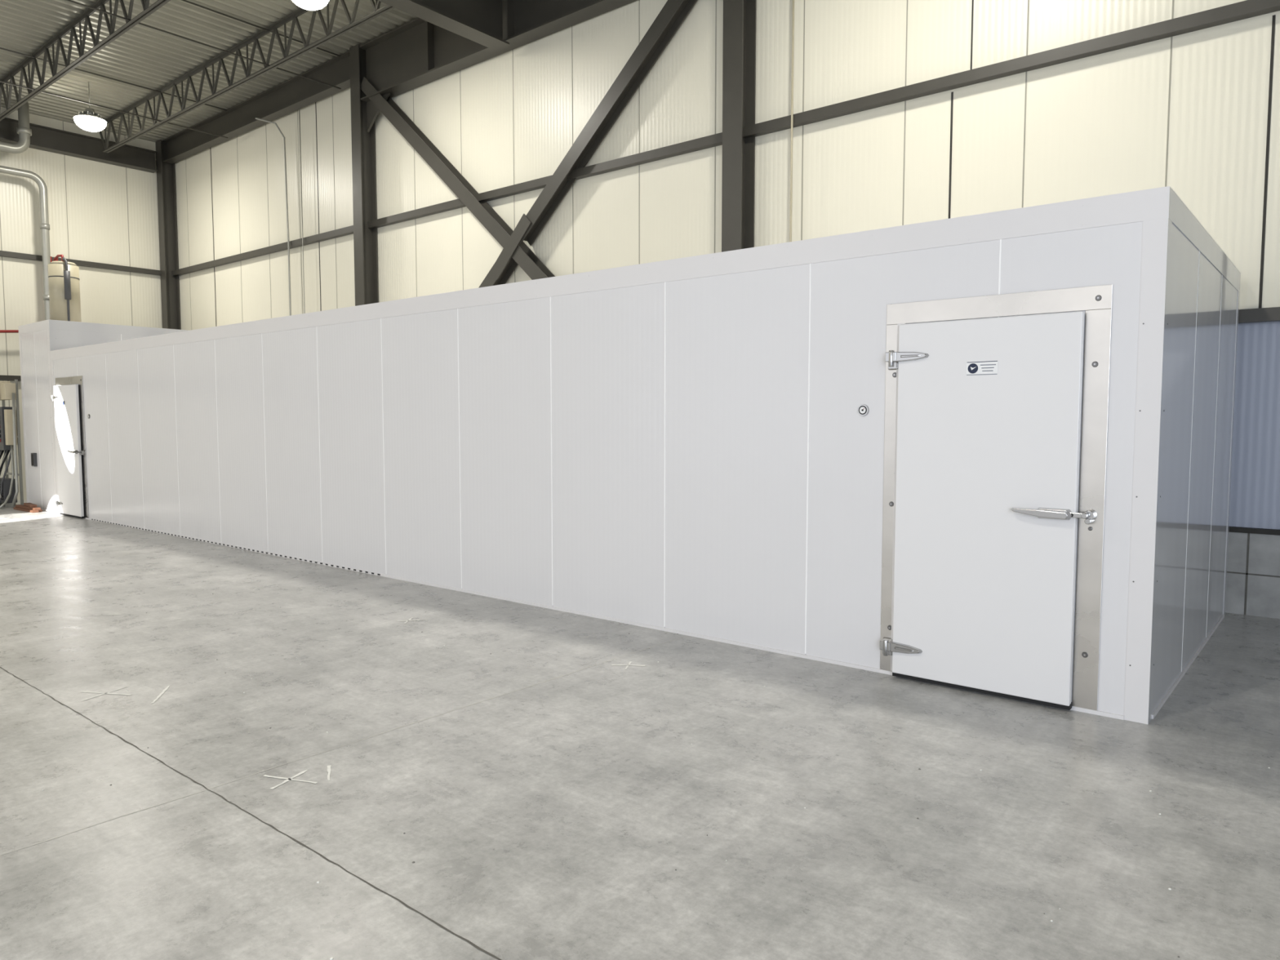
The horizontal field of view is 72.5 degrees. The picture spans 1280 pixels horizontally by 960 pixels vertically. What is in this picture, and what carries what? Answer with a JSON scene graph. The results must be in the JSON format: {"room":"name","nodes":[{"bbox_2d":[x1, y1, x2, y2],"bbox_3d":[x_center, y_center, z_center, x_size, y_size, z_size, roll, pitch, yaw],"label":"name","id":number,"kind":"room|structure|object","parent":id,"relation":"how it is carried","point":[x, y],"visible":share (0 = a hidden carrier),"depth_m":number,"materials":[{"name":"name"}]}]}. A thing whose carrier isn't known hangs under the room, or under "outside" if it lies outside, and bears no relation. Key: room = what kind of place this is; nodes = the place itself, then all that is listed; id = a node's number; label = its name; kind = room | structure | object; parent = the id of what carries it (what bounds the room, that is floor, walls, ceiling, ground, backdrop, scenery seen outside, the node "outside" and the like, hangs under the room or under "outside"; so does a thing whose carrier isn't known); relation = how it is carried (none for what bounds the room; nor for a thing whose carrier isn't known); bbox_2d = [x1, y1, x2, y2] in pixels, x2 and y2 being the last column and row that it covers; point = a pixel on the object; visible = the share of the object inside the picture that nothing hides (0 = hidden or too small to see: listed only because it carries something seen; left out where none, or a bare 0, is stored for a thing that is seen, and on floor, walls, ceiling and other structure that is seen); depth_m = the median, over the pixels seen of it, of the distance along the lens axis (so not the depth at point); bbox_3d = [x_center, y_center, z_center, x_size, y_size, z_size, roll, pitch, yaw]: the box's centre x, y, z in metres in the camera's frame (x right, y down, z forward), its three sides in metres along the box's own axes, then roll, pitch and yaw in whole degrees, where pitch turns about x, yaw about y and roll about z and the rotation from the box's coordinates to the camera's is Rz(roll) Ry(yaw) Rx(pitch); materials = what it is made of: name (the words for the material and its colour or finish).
{"room":"warehouse interior","nodes":[
{"label":"warehouse interior","id":0,"kind":"room"},
{"bbox_2d":[0,106,162,500],"bbox_3d":[-18.003,-3.151,10.793,0.153,8.020,23.670,3,5,39],"label":"wall","id":1,"kind":"structure","parent":0,"point":[99,212],"depth_m":18.21,"materials":[{"name":"beige metal"}]},
{"bbox_2d":[0,375,21,381],"bbox_3d":[-18.051,-1.568,10.648,0.100,0.100,23.220,3,5,39],"label":"beam","id":2,"kind":"structure","parent":1,"relation":"attached to","point":[2,377],"depth_m":17.31,"materials":[{"name":"metal"}]},
{"bbox_2d":[0,250,161,275],"bbox_3d":[-18.051,-3.992,10.483,0.100,0.100,23.220,3,5,39],"label":"beam","id":3,"kind":"structure","parent":1,"relation":"attached to","point":[2,253],"depth_m":18.32,"materials":[{"name":"metal"}]},
{"bbox_2d":[0,0,417,142],"bbox_3d":[-7.623,-6.368,1.964,26.800,0.200,23.620,3,5,39],"label":"ceiling","id":4,"kind":"structure","parent":0,"point":[143,55],"depth_m":14.44,"materials":[{"name":"grey metal"}]},
{"bbox_2d":[0,102,31,153],"bbox_3d":[-13.584,-6.611,14.713,0.240,1.010,5.690,3,5,39],"label":"pipe","id":5,"kind":"object","parent":4,"relation":"hanging from","point":[24,132],"visible":0.97,"depth_m":16.72,"materials":[{"name":"silver metal"}]},
{"bbox_2d":[73,81,106,132],"bbox_3d":[-9.956,-6.758,15.804,0.510,0.865,0.510,3,5,39],"label":"lamp","id":6,"kind":"object","parent":4,"relation":"hanging from","point":[88,120],"visible":1,"depth_m":15.70,"materials":[{"name":"white plastic"}]},
{"bbox_2d":[0,0,341,138],"bbox_3d":[-7.542,-6.186,5.541,15.626,0.556,17.210,3,5,39],"label":"rods","id":7,"kind":"object","parent":4,"relation":"attached to","point":[71,1],"visible":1,"depth_m":14.29,"materials":[{"name":"grey metal"}]},
{"bbox_2d":[291,0,328,10],"bbox_3d":[-4.208,-6.436,11.076,0.510,0.865,0.510,3,5,39],"label":"lamp","id":8,"kind":"object","parent":4,"relation":"hanging from","point":[311,5],"visible":1,"depth_m":11.07,"materials":[{"name":"white plastic"}]},
{"bbox_2d":[377,0,509,50],"bbox_3d":[-9.293,-5.826,3.122,0.300,0.900,23.220,3,5,39],"label":"girder","id":9,"kind":"object","parent":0,"point":[479,21],"visible":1,"depth_m":11.57,"materials":[{"name":"metal"}]},
{"bbox_2d":[0,0,170,120],"bbox_3d":[-8.308,-6.710,13.146,10.960,0.600,0.100,3,5,39],"label":"joist","id":10,"kind":"object","parent":9,"relation":"attached to","point":[148,11],"visible":1,"depth_m":13.63,"materials":[{"name":"grey metal"}]},
{"bbox_2d":[98,0,395,152],"bbox_3d":[-7.036,-6.815,14.686,10.960,0.600,0.100,3,5,39],"label":"joist","id":11,"kind":"object","parent":9,"relation":"attached to","point":[378,11],"visible":0.9,"depth_m":14.36,"materials":[{"name":"grey metal"}]},
{"bbox_2d":[0,499,1279,959],"bbox_3d":[-4.704,1.688,0.232,34.800,0.200,23.820,3,5,39],"label":"floor","id":12,"kind":"structure","parent":0,"point":[550,820],"depth_m":3.83,"materials":[{"name":"concrete"}]},
{"bbox_2d":[0,379,23,508],"bbox_3d":[-11.839,-0.678,16.192,1.048,2.350,0.556,3,5,39],"label":"electrical panel","id":13,"kind":"object","parent":12,"relation":"on","point":[10,435],"visible":0.98,"depth_m":16.03,"materials":[{"name":"grey metal"}]},
{"bbox_2d":[0,165,50,319],"bbox_3d":[-13.712,-2.692,15.297,0.170,6.490,6.015,3,5,39],"label":"pipe","id":14,"kind":"object","parent":12,"relation":"on","point":[43,200],"visible":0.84,"depth_m":17.34,"materials":[{"name":"silver metal"}]},
{"bbox_2d":[0,256,57,333],"bbox_3d":[-12.803,-3.544,16.541,0.110,1.779,3.181,3,5,39],"label":"pipe","id":15,"kind":"object","parent":14,"relation":"attached to","point":[1,331],"visible":0.12,"depth_m":17.10,"materials":[{"name":"metal"}]},
{"bbox_2d":[13,502,42,512],"bbox_3d":[-10.857,0.485,15.518,0.952,0.118,0.212,3,5,39],"label":"boards","id":16,"kind":"object","parent":12,"relation":"on","point":[27,507],"visible":1,"depth_m":15.38,"materials":[{"name":"brown wood"}]},
{"bbox_2d":[17,319,187,513],"bbox_3d":[-9.611,-1.201,16.780,1.622,3.313,3.380,3,5,39],"label":"cooler","id":17,"kind":"object","parent":12,"relation":"on","point":[37,340],"visible":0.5,"depth_m":15.43,"materials":[{"name":"white metal"}]},
{"bbox_2d":[31,453,37,466],"bbox_3d":[-10.861,-0.365,15.652,0.150,0.240,0.056,3,5,39],"label":"outlet box","id":18,"kind":"object","parent":17,"relation":"attached to","point":[33,455],"visible":1,"depth_m":15.61,"materials":[{"name":"grey metal"}]},
{"bbox_2d":[48,254,81,321],"bbox_3d":[-10.511,-3.452,15.857,0.763,1.313,0.476,1,4,13],"label":"storage tank","id":19,"kind":"object","parent":17,"relation":"on","point":[64,279],"visible":0.82,"depth_m":15.64,"materials":[{"name":"beige metal"}]},
{"bbox_2d":[155,139,180,329],"bbox_3d":[-10.489,-3.595,19.500,0.400,7.720,0.360,3,5,39],"label":"steel column","id":20,"kind":"structure","parent":12,"relation":"on","point":[166,179],"depth_m":19.37,"materials":[{"name":"black metal"}]},
{"bbox_2d":[0,666,501,959],"bbox_3d":[-7.150,1.377,3.304,26.500,0.001,7.484,3,5,39],"label":"joint","id":21,"kind":"object","parent":12,"relation":"on","point":[123,740],"depth_m":3.29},
{"bbox_2d":[80,613,644,789],"bbox_3d":[-2.469,1.186,6.092,4.490,0.001,2.628,3,5,39],"label":"chalk marks","id":22,"kind":"object","parent":12,"relation":"on","point":[329,769],"visible":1,"depth_m":5.00,"materials":[{"name":"white"}]},
{"bbox_2d":[349,44,378,306],"bbox_3d":[-4.610,-3.265,14.664,0.400,7.720,0.360,3,5,39],"label":"steel column","id":23,"kind":"structure","parent":12,"relation":"on","point":[363,142],"depth_m":14.53,"materials":[{"name":"black metal"}]},
{"bbox_2d":[360,0,697,288],"bbox_3d":[-1.746,-3.263,12.308,7.261,6.354,0.225,3,5,39],"label":"steel cross brace","id":24,"kind":"object","parent":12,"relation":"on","point":[515,252],"visible":0.69,"depth_m":11.98,"materials":[{"name":"black metal"}]},
{"bbox_2d":[162,50,350,164],"bbox_3d":[-7.545,-7.043,16.857,7.360,0.460,0.200,3,5,39],"label":"beam","id":25,"kind":"structure","parent":24,"relation":"attached to","point":[297,92],"depth_m":16.44,"materials":[{"name":"metal"}]},
{"bbox_2d":[359,0,636,102],"bbox_3d":[-1.738,-6.498,12.097,7.130,0.860,0.260,3,5,39],"label":"beam","id":26,"kind":"structure","parent":24,"relation":"attached to","point":[418,52],"depth_m":13.03,"materials":[{"name":"metal"}]},
{"bbox_2d":[49,186,1240,724],"bbox_3d":[-2.616,-0.544,11.044,16.514,2.783,3.382,3,5,39],"label":"cooler","id":27,"kind":"object","parent":12,"relation":"on","point":[681,446],"visible":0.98,"depth_m":6.55,"materials":[{"name":"white metal"}]},
{"bbox_2d":[55,375,88,518],"bbox_3d":[-9.427,-0.543,14.475,1.250,2.315,0.016,3,5,39],"label":"frame","id":28,"kind":"object","parent":27,"relation":"attached to","point":[73,380],"visible":0.7,"depth_m":14.14,"materials":[{"name":"silver metal"}]},
{"bbox_2d":[50,395,57,400],"bbox_3d":[-9.814,-1.370,14.683,0.277,0.114,0.093,3,5,39],"label":"hinge","id":29,"kind":"object","parent":28,"relation":"attached to","point":[52,397],"visible":0.87,"depth_m":14.67,"materials":[{"name":"silver metal"}]},
{"bbox_2d":[55,500,62,506],"bbox_3d":[-9.814,0.411,14.805,0.277,0.114,0.093,3,5,39],"label":"hinge","id":30,"kind":"object","parent":28,"relation":"attached to","point":[57,503],"visible":0.89,"depth_m":14.79,"materials":[{"name":"silver metal"}]},
{"bbox_2d":[53,384,84,516],"bbox_3d":[-9.458,-0.492,14.457,1.020,2.145,0.042,3,5,39],"label":"leaf","id":31,"kind":"object","parent":28,"relation":"attached to","point":[67,417],"visible":1,"depth_m":14.38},
{"bbox_2d":[59,384,85,518],"bbox_3d":[-9.449,-0.479,14.469,1.020,2.163,0.052,3,5,39],"label":"gasket","id":32,"kind":"object","parent":31,"relation":"attached to","point":[84,516],"visible":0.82,"depth_m":14.18,"materials":[{"name":"black rubber"}]},
{"bbox_2d":[66,449,84,457],"bbox_3d":[-9.180,-0.427,14.166,0.430,0.118,0.108,2,4,25],"label":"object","id":33,"kind":"structure","parent":31,"relation":"attached to","point":[73,451],"depth_m":14.11,"materials":[{"name":"silver metal"}]},
{"bbox_2d":[857,404,869,416],"bbox_3d":[1.412,-0.442,5.532,0.076,0.076,0.016,3,5,39],"label":"thermometer","id":34,"kind":"object","parent":27,"relation":"attached to","point":[863,410],"visible":1,"depth_m":5.52,"materials":[{"name":"silver metal"}]},
{"bbox_2d":[880,284,1112,711],"bbox_3d":[2.004,0.098,5.074,1.250,2.315,0.016,3,5,39],"label":"frame","id":35,"kind":"object","parent":27,"relation":"attached to","point":[1098,322],"visible":0.85,"depth_m":4.77,"materials":[{"name":"silver metal"}]},
{"bbox_2d":[880,636,922,656],"bbox_3d":[1.618,1.052,5.403,0.277,0.114,0.093,3,5,39],"label":"hinge","id":36,"kind":"object","parent":35,"relation":"attached to","point":[887,645],"visible":0.98,"depth_m":5.39,"materials":[{"name":"silver metal"}]},
{"bbox_2d":[884,350,928,369],"bbox_3d":[1.618,-0.729,5.282,0.277,0.114,0.093,3,5,39],"label":"hinge","id":37,"kind":"object","parent":35,"relation":"attached to","point":[892,357],"visible":0.98,"depth_m":5.28,"materials":[{"name":"silver metal"}]},
{"bbox_2d":[892,311,1084,706],"bbox_3d":[1.973,0.149,5.055,1.020,2.145,0.042,3,5,39],"label":"leaf","id":38,"kind":"object","parent":35,"relation":"attached to","point":[985,589],"visible":1,"depth_m":5.00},
{"bbox_2d":[892,672,1071,710],"bbox_3d":[1.983,0.162,5.068,1.020,2.163,0.052,3,5,39],"label":"gasket","id":39,"kind":"object","parent":38,"relation":"attached to","point":[971,689],"visible":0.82,"depth_m":5.08,"materials":[{"name":"black rubber"}]},
{"bbox_2d":[966,360,998,375],"bbox_3d":[1.953,-0.639,4.989,0.175,0.080,0.003,3,5,39],"label":"label","id":40,"kind":"object","parent":38,"relation":"attached to","point":[980,367],"visible":1,"depth_m":4.99,"materials":[{"name":"white plastic"}]},
{"bbox_2d":[1010,507,1097,530],"bbox_3d":[2.252,0.214,4.764,0.430,0.118,0.108,2,4,25],"label":"door handle","id":41,"kind":"object","parent":38,"relation":"attached to","point":[1090,515],"depth_m":4.73,"materials":[{"name":"silver metal"}]},
{"bbox_2d":[887,294,1102,657],"bbox_3d":[2.001,-0.020,5.069,1.162,1.982,0.008,3,5,39],"label":"screws","id":42,"kind":"object","parent":35,"relation":"attached to","point":[1098,298],"visible":1,"depth_m":4.78,"materials":[{"name":"metal"}]},
{"bbox_2d":[721,0,756,252],"bbox_3d":[1.108,-2.944,9.961,0.400,7.720,0.360,3,5,39],"label":"steel column","id":43,"kind":"structure","parent":12,"relation":"on","point":[739,46],"depth_m":9.85,"materials":[{"name":"black metal"}]},
{"bbox_3d":[-16.749,-3.078,11.924,0.280,7.720,0.280,3,5,39],"label":"steel column","id":44,"kind":"structure","parent":12,"relation":"on","visible":0},
{"bbox_2d":[0,117,157,173],"bbox_3d":[-18.001,-6.361,10.241,0.240,0.420,23.160,3,5,39],"label":"beam","id":45,"kind":"structure","parent":44,"relation":"attached to","point":[42,138],"depth_m":18.00,"materials":[{"name":"metal"}]},
{"bbox_2d":[174,0,1279,529],"bbox_3d":[2.843,-3.368,8.828,34.500,7.320,0.154,3,5,39],"label":"wall","id":46,"kind":"structure","parent":0,"point":[1195,113],"depth_m":9.57,"materials":[{"name":"beige metal"}]},
{"bbox_2d":[255,108,305,315],"bbox_3d":[-6.547,-3.109,16.195,0.916,7.200,0.277,1,4,12],"label":"conduit","id":47,"kind":"object","parent":46,"relation":"attached to","point":[260,119],"visible":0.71,"depth_m":16.11,"materials":[{"name":"beige metal"}]},
{"bbox_2d":[171,0,1279,275],"bbox_3d":[-0.307,-4.045,11.215,26.450,0.105,0.115,3,5,39],"label":"beam","id":48,"kind":"structure","parent":46,"relation":"attached to","point":[1246,9],"depth_m":8.90,"materials":[{"name":"metal"}]},
{"bbox_2d":[789,0,794,241],"bbox_3d":[1.654,-2.868,9.574,0.024,7.620,0.023,3,5,39],"label":"pipe","id":49,"kind":"object","parent":48,"relation":"attached to","point":[793,1],"visible":0.48,"depth_m":9.49,"materials":[{"name":"beige metal"}]},
{"bbox_2d":[1225,526,1279,618],"bbox_3d":[-0.251,0.450,11.634,26.507,0.720,0.270,3,5,39],"label":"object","id":50,"kind":"structure","parent":46,"relation":"attached to","point":[1253,566],"depth_m":7.15,"materials":[{"name":"glass"}]},
{"bbox_2d":[1238,306,1279,323],"bbox_3d":[-0.307,-1.620,11.380,26.450,0.105,0.115,3,5,39],"label":"beam","id":51,"kind":"structure","parent":46,"relation":"attached to","point":[1261,314],"depth_m":6.98,"materials":[{"name":"metal"}]}
]}

